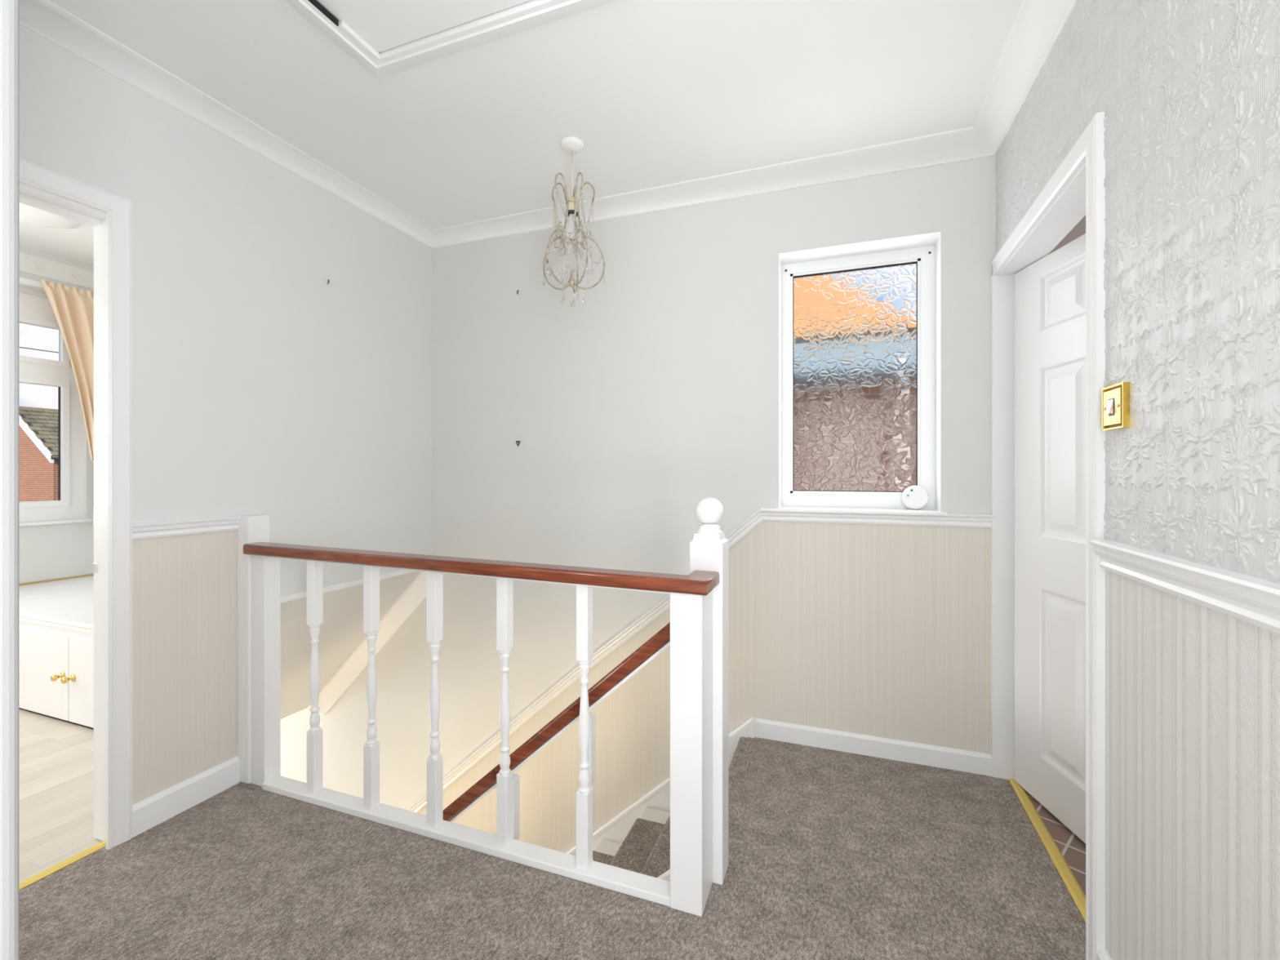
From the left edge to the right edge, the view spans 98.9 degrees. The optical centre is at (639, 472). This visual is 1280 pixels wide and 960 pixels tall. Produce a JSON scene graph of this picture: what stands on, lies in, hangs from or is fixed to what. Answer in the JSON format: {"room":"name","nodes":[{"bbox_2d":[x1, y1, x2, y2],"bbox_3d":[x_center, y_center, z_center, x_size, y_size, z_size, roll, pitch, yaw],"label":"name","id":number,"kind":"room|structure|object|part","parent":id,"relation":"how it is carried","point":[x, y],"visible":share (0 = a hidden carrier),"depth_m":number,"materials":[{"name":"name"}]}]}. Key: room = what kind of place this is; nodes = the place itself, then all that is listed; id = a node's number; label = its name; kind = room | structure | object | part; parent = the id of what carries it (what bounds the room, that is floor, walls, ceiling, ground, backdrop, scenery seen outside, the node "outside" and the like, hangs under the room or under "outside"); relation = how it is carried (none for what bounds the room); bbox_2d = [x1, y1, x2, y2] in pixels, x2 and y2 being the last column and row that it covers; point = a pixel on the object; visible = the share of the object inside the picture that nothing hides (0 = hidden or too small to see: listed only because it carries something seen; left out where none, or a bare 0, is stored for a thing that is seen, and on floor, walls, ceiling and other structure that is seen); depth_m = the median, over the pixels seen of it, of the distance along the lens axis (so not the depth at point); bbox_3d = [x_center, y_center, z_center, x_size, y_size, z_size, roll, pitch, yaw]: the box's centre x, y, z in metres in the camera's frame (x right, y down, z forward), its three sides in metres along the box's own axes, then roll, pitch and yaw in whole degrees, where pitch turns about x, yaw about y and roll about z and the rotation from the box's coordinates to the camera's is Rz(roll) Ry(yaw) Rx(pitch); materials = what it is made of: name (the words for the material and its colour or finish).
{"room":"stair landing","nodes":[
{"label":"stair landing","id":0,"kind":"room"},
{"bbox_2d":[18,245,93,583],"bbox_3d":[-3.239,1.160,1.593,2.720,5.200,4.140,0,0,20],"label":"wall","id":1,"kind":"structure","parent":0,"point":[51,551],"depth_m":3.50,"materials":[{"name":"white paint"}]},
{"bbox_2d":[18,276,44,290],"bbox_3d":[-3.894,-1.157,2.928,0.065,0.035,2.090,0,0,20],"label":"rail","id":2,"kind":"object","parent":1,"relation":"attached to","point":[22,281],"depth_m":3.34,"materials":[{"name":"white"}]},
{"bbox_2d":[18,292,92,526],"bbox_3d":[-3.951,-0.388,2.880,0.090,1.429,1.621,0,0,20],"label":"window","id":3,"kind":"structure","parent":1,"relation":"in","point":[51,421],"depth_m":3.47,"materials":[{"name":"white plastic"}]},
{"bbox_3d":[-3.848,-0.185,3.265,0.004,0.732,0.574,0,0,20],"label":"pane","id":4,"kind":"part","parent":3,"relation":"part of","materials":[{"name":"clear glass"}]},
{"bbox_3d":[-3.848,-0.818,3.265,0.004,0.204,0.574,0,0,20],"label":"pane","id":5,"kind":"part","parent":3,"relation":"part of","materials":[{"name":"clear glass"}]},
{"bbox_3d":[-3.942,0.317,2.877,0.070,0.020,1.621,0,0,20],"label":"sill","id":6,"kind":"part","parent":3,"relation":"part of","materials":[{"name":"white"}]},
{"bbox_2d":[18,252,93,288],"bbox_3d":[-4.196,-1.282,2.196,0.005,0.115,4.406,0,0,20],"label":"trim","id":7,"kind":"structure","parent":1,"relation":"attached to","point":[28,264],"depth_m":3.48,"materials":[{"name":"white paper"}]},
{"bbox_2d":[40,279,93,527],"bbox_3d":[-3.525,-0.410,3.575,0.145,1.531,0.541,0,0,17],"label":"curtain","id":8,"kind":"object","parent":1,"relation":"hanging from","point":[73,307],"visible":0.28,"depth_m":3.49,"materials":[{"name":"beige fabric"}]},
{"bbox_2d":[18,222,93,266],"bbox_3d":[-3.198,-1.440,1.631,2.870,0.120,4.040,0,0,20],"label":"ceiling","id":9,"kind":"structure","parent":0,"point":[77,244],"depth_m":3.27,"materials":[{"name":"white paint"}]},
{"bbox_2d":[18,202,83,228],"bbox_3d":[-3.163,-1.345,2.833,0.400,0.069,0.400,0,0,20],"label":"ceiling light","id":10,"kind":"object","parent":9,"relation":"attached to","point":[28,215],"visible":0.56,"depth_m":2.85,"materials":[{"name":"white plastic"}]},
{"bbox_2d":[18,708,102,882],"bbox_3d":[-3.240,1.272,1.127,2.540,0.216,3.065,0,0,20],"label":"floor","id":11,"kind":"structure","parent":0,"point":[56,757],"depth_m":1.99,"materials":[{"name":"laminate"}]},
{"bbox_2d":[18,573,93,728],"bbox_3d":[-2.709,0.919,3.054,2.200,0.482,1.030,0,0,20],"label":"base cabinet","id":12,"kind":"object","parent":11,"relation":"on","point":[56,618],"depth_m":2.60,"materials":[{"name":"white wood"}]},
{"bbox_3d":[-2.839,0.953,2.607,0.435,0.390,0.016,0,0,20],"label":"door","id":13,"kind":"part","parent":12,"relation":"part of","materials":[{"name":"white wood"}]},
{"bbox_3d":[-2.681,0.942,2.518,0.034,0.034,0.042,0,0,20],"label":"knob","id":14,"kind":"part","parent":12,"relation":"part of","materials":[{"name":"gold metal"}]},
{"bbox_3d":[-2.604,0.942,2.489,0.034,0.034,0.042,0,0,20],"label":"knob","id":15,"kind":"part","parent":12,"relation":"part of","materials":[{"name":"gold metal"}]},
{"bbox_3d":[-2.427,0.953,2.454,0.435,0.390,0.016,0,0,20],"label":"door","id":16,"kind":"part","parent":12,"relation":"part of","materials":[{"name":"white wood"}]},
{"bbox_2d":[18,571,421,729],"bbox_3d":[-2.898,0.965,3.162,3.370,0.870,0.960,0,0,20],"label":"wall","id":17,"kind":"structure","parent":0,"point":[341,633],"depth_m":2.78,"materials":[{"name":"white paint"}]},
{"bbox_2d":[18,24,431,804],"bbox_3d":[-2.142,-0.140,0.494,0.100,2.600,5.440,0,0,20],"label":"wall","id":18,"kind":"structure","parent":0,"point":[262,384],"depth_m":2.02,"materials":[{"name":"white paint"}]},
{"bbox_2d":[18,840,105,893],"bbox_3d":[-1.803,1.157,1.352,0.036,0.006,0.766,0,0,20],"label":"threshold strip","id":19,"kind":"object","parent":18,"relation":"in","point":[39,876],"visible":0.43,"depth_m":1.61,"materials":[{"name":"gold metal"}]},
{"bbox_2d":[18,158,132,849],"bbox_3d":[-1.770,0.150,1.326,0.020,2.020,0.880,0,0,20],"label":"trim","id":20,"kind":"structure","parent":18,"relation":"attached to","point":[117,210],"depth_m":1.70,"materials":[{"name":"white wood"}]},
{"bbox_2d":[93,563,97,573],"bbox_3d":[-1.725,0.303,1.733,0.022,0.030,0.004,0,0,20],"label":"strike plate","id":21,"kind":"object","parent":18,"relation":"attached to","point":[95,565],"visible":1,"depth_m":1.73,"materials":[{"name":"silver metal"}]},
{"bbox_2d":[132,755,239,837],"bbox_3d":[-1.562,1.112,1.895,0.016,0.096,0.330,0,0,20],"label":"baseboard","id":22,"kind":"structure","parent":18,"relation":"attached to","point":[153,811],"depth_m":1.87,"materials":[{"name":"white wood"}]},
{"bbox_2d":[132,516,240,539],"bbox_3d":[-1.558,0.190,1.893,0.024,0.050,0.330,0,0,20],"label":"trim","id":23,"kind":"structure","parent":18,"relation":"attached to","point":[171,528],"depth_m":1.87,"materials":[{"name":"white wood"}]},
{"bbox_2d":[280,569,417,602],"bbox_3d":[-1.315,0.515,2.578,0.005,0.024,0.956,0,0,20],"label":"soffit ledge","id":24,"kind":"object","parent":18,"relation":"attached to","point":[328,588],"visible":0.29,"depth_m":2.48,"materials":[{"name":"white"}]},
{"bbox_2d":[48,0,1021,229],"bbox_3d":[-0.790,-1.350,-0.006,2.783,0.120,5.440,0,0,20],"label":"ceiling","id":25,"kind":"structure","parent":0,"point":[655,93],"depth_m":1.83,"materials":[{"name":"white paint"}]},
{"bbox_2d":[284,0,618,78],"bbox_3d":[-0.568,-1.282,1.211,0.941,0.040,0.874,0,0,20],"label":"hatch","id":26,"kind":"object","parent":25,"relation":"attached to","point":[385,37],"visible":1,"depth_m":1.55,"materials":[{"name":"white wood"}]},
{"bbox_3d":[-0.568,-1.293,1.211,0.777,0.018,0.710,0,0,20],"label":"hatch panel","id":27,"kind":"part","parent":26,"relation":"part of","materials":[{"name":"white wood"}]},
{"bbox_2d":[542,136,605,306],"bbox_3d":[-0.277,-0.969,2.151,0.243,0.643,0.254,0,0,20],"label":"chandelier","id":28,"kind":"object","parent":25,"relation":"hanging from","point":[571,144],"visible":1,"depth_m":2.13,"materials":[{"name":"white metal"}]},
{"bbox_3d":[-0.328,-0.827,2.170,0.131,0.210,0.007,0,0,21],"label":"arm","id":29,"kind":"part","parent":28,"relation":"part of","materials":[{"name":"beige metal"}]},
{"bbox_3d":[-0.307,-0.827,2.095,0.007,0.210,0.132,0,0,39],"label":"arm","id":30,"kind":"part","parent":28,"relation":"part of","materials":[{"name":"beige metal"}]},
{"bbox_3d":[-0.266,-0.961,2.147,0.058,0.099,0.058,0,0,20],"label":"bulb","id":31,"kind":"part","parent":28,"relation":"part of","materials":[{"name":"clear glass"}]},
{"bbox_3d":[-0.263,-0.827,2.213,0.007,0.210,0.131,0,0,3],"label":"arm","id":32,"kind":"part","parent":28,"relation":"part of","materials":[{"name":"beige metal"}]},
{"bbox_3d":[-0.230,-0.827,2.091,0.007,0.210,0.131,0,0,-33],"label":"arm","id":33,"kind":"part","parent":28,"relation":"part of","materials":[{"name":"beige metal"}]},
{"bbox_3d":[-0.202,-0.827,2.164,0.132,0.210,0.007,0,0,-15],"label":"arm","id":34,"kind":"part","parent":28,"relation":"part of","materials":[{"name":"beige metal"}]},
{"bbox_2d":[18,737,1085,959],"bbox_3d":[-0.064,1.270,-0.275,4.330,0.220,5.440,0,0,20],"label":"floor","id":35,"kind":"structure","parent":0,"point":[833,855],"depth_m":1.52,"materials":[{"name":"carpet"}]},
{"bbox_2d":[237,497,728,916],"bbox_3d":[-0.629,0.791,1.825,1.814,1.438,0.238,0,0,20],"label":"balustrade","id":36,"kind":"object","parent":35,"relation":"on","point":[699,599],"visible":1,"depth_m":1.63,"materials":[{"name":"white wood"}]},
{"bbox_3d":[-0.641,1.148,1.758,1.561,0.024,0.060,0,0,20],"label":"plate","id":37,"kind":"part","parent":36,"relation":"part of","materials":[{"name":"white wood"}]},
{"bbox_3d":[-0.614,0.290,1.771,1.731,0.055,0.148,0,0,20],"label":"handrail","id":38,"kind":"part","parent":36,"relation":"part of","materials":[{"name":"brown wood"}]},
{"bbox_2d":[1008,778,1085,921],"bbox_3d":[1.261,1.157,1.663,0.036,0.006,0.845,0,0,20],"label":"threshold strip","id":39,"kind":"object","parent":35,"relation":"on","point":[1064,871],"visible":0.77,"depth_m":1.67,"materials":[{"name":"gold metal"}]},
{"bbox_2d":[280,155,995,853],"bbox_3d":[-0.652,1.160,2.992,7.700,5.200,0.280,0,0,20],"label":"wall","id":40,"kind":"structure","parent":0,"point":[646,399],"depth_m":2.57,"materials":[{"name":"white paint"}]},
{"bbox_2d":[307,571,426,715],"bbox_3d":[-1.527,0.985,3.127,0.936,0.950,0.075,0,0,20],"label":"trim","id":41,"kind":"structure","parent":40,"relation":"attached to","point":[413,596],"depth_m":3.12,"materials":[{"name":"white paint"}]},
{"bbox_2d":[18,0,1076,248],"bbox_3d":[-0.273,-1.215,1.535,2.683,0.150,2.190,0,0,20],"label":"trim coving","id":42,"kind":"structure","parent":40,"relation":"attached to","point":[1037,24],"depth_m":2.12,"materials":[{"name":"white paint"}]},
{"bbox_2d":[406,509,997,813],"bbox_3d":[-0.126,1.188,2.635,3.170,2.051,0.024,0,0,20],"label":"trim","id":43,"kind":"structure","parent":40,"relation":"attached to","point":[952,519],"depth_m":2.53,"materials":[{"name":"white wood"}]},
{"bbox_2d":[760,245,947,515],"bbox_3d":[0.901,-0.391,2.362,0.718,1.121,0.245,0,0,20],"label":"window","id":44,"kind":"structure","parent":40,"relation":"in","point":[859,331],"depth_m":2.41,"materials":[{"name":"white plastic"}]},
{"bbox_3d":[0.889,0.163,2.330,0.718,0.014,0.177,0,0,20],"label":"sill","id":45,"kind":"part","parent":44,"relation":"part of","materials":[{"name":"white"}]},
{"bbox_3d":[0.943,-0.406,2.423,0.515,0.985,0.006,0,0,20],"label":"obscured glass","id":46,"kind":"part","parent":44,"relation":"part of","materials":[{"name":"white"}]},
{"bbox_2d":[902,485,928,509],"bbox_3d":[1.152,0.106,2.291,0.101,0.102,0.046,0,0,30],"label":"fire alarm","id":47,"kind":"object","parent":44,"relation":"on","point":[913,497],"visible":1,"depth_m":2.28,"materials":[{"name":"white plastic"}]},
{"bbox_2d":[755,717,991,776],"bbox_3d":[0.934,1.121,2.248,0.913,0.077,0.016,0,0,20],"label":"baseboard","id":48,"kind":"structure","parent":40,"relation":"attached to","point":[976,762],"depth_m":2.23,"materials":[{"name":"white wood"}]},
{"bbox_2d":[728,737,746,768],"bbox_3d":[0.318,1.260,2.027,0.034,0.200,0.800,0,0,20],"label":"floor","id":49,"kind":"structure","parent":0,"point":[741,743],"depth_m":2.35,"materials":[{"name":"carpet"}]},
{"bbox_2d":[1047,215,1085,255],"bbox_3d":[1.900,0.050,1.024,1.547,2.620,1.640,0,0,20],"label":"wall","id":50,"kind":"structure","parent":0,"point":[1079,229],"depth_m":2.00,"materials":[{"name":"grey paint"}]},
{"bbox_2d":[995,0,1279,959],"bbox_3d":[0.467,-0.140,-0.471,0.103,2.600,5.440,0,0,20],"label":"wall","id":51,"kind":"structure","parent":0,"point":[1192,119],"depth_m":0.94,"materials":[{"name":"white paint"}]},
{"bbox_2d":[991,163,1085,779],"bbox_3d":[1.255,0.203,1.670,0.125,1.915,0.873,0,0,20],"label":"trim","id":52,"kind":"structure","parent":51,"relation":"attached to","point":[1068,209],"depth_m":2.07,"materials":[{"name":"white wood"}]},
{"bbox_2d":[991,111,1105,959],"bbox_3d":[1.192,0.175,1.657,0.020,1.970,0.909,0,0,20],"label":"trim","id":53,"kind":"structure","parent":51,"relation":"attached to","point":[1089,148],"depth_m":1.24,"materials":[{"name":"white wood"}]},
{"bbox_2d":[1014,233,1085,843],"bbox_3d":[1.364,0.205,1.647,0.102,1.893,0.800,0,0,3],"label":"door","id":54,"kind":"structure","parent":51,"relation":"in","point":[1050,292],"depth_m":1.85,"materials":[{"name":"white wood"}]},
{"bbox_2d":[1096,947,1111,959],"bbox_3d":[0.253,1.114,-0.886,0.016,0.092,4.513,0,0,20],"label":"baseboard","id":55,"kind":"structure","parent":51,"relation":"attached to","point":[1102,953],"depth_m":1.22,"materials":[{"name":"white"}]},
{"bbox_2d":[1102,382,1129,430],"bbox_3d":[1.012,-0.139,1.171,0.021,0.093,0.097,0,0,20],"label":"light switch","id":56,"kind":"object","parent":51,"relation":"attached to","point":[1115,402],"visible":1,"depth_m":1.15,"materials":[{"name":"gold metal"}]},
{"bbox_3d":[1.016,-0.139,1.169,0.012,0.075,0.079,0,0,20],"label":"plate","id":57,"kind":"part","parent":56,"relation":"part of","materials":[{"name":"gold metal"}]},
{"bbox_2d":[1089,539,1279,634],"bbox_3d":[0.247,0.182,-0.884,0.029,0.065,4.513,0,0,20],"label":"trim","id":58,"kind":"structure","parent":51,"relation":"attached to","point":[1255,601],"depth_m":0.88,"materials":[{"name":"white wood"}]},
{"bbox_3d":[-1.298,3.810,1.248,7.700,0.100,3.440,0,0,20],"label":"floor","id":59,"kind":"structure","parent":0,"visible":0},
{"bbox_2d":[564,715,755,881],"bbox_3d":[-0.934,2.417,2.473,2.753,2.689,0.887,0,0,20],"label":"baseboard","id":60,"kind":"structure","parent":59,"relation":"on","point":[654,806],"depth_m":2.55,"materials":[{"name":"white paint"}]},
{"bbox_2d":[443,622,670,860],"bbox_3d":[-1.058,1.784,2.061,2.586,2.796,0.056,0,0,20],"label":"balustrade","id":61,"kind":"object","parent":60,"relation":"on","point":[657,643],"visible":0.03,"depth_m":1.73,"materials":[{"name":"brown wood"}]},
{"bbox_2d":[592,746,745,877],"bbox_3d":[-0.954,2.455,2.464,2.740,2.608,0.640,0,0,20],"label":"stairs","id":62,"kind":"object","parent":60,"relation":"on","point":[645,850],"visible":0.23,"depth_m":2.19,"materials":[{"name":"grey carpet"}]},
{"bbox_3d":[-1.272,-0.065,0.673,1.408,2.450,0.100,0,0,20],"label":"wall","id":63,"kind":"structure","parent":0,"visible":0},
{"bbox_2d":[0,0,18,959],"bbox_3d":[-0.604,-0.065,0.432,0.088,2.449,0.132,0,0,20],"label":"door frame","id":64,"kind":"structure","parent":63,"relation":"attached to","point":[9,9],"depth_m":0.47,"materials":[{"name":"grey paint"}]}
]}

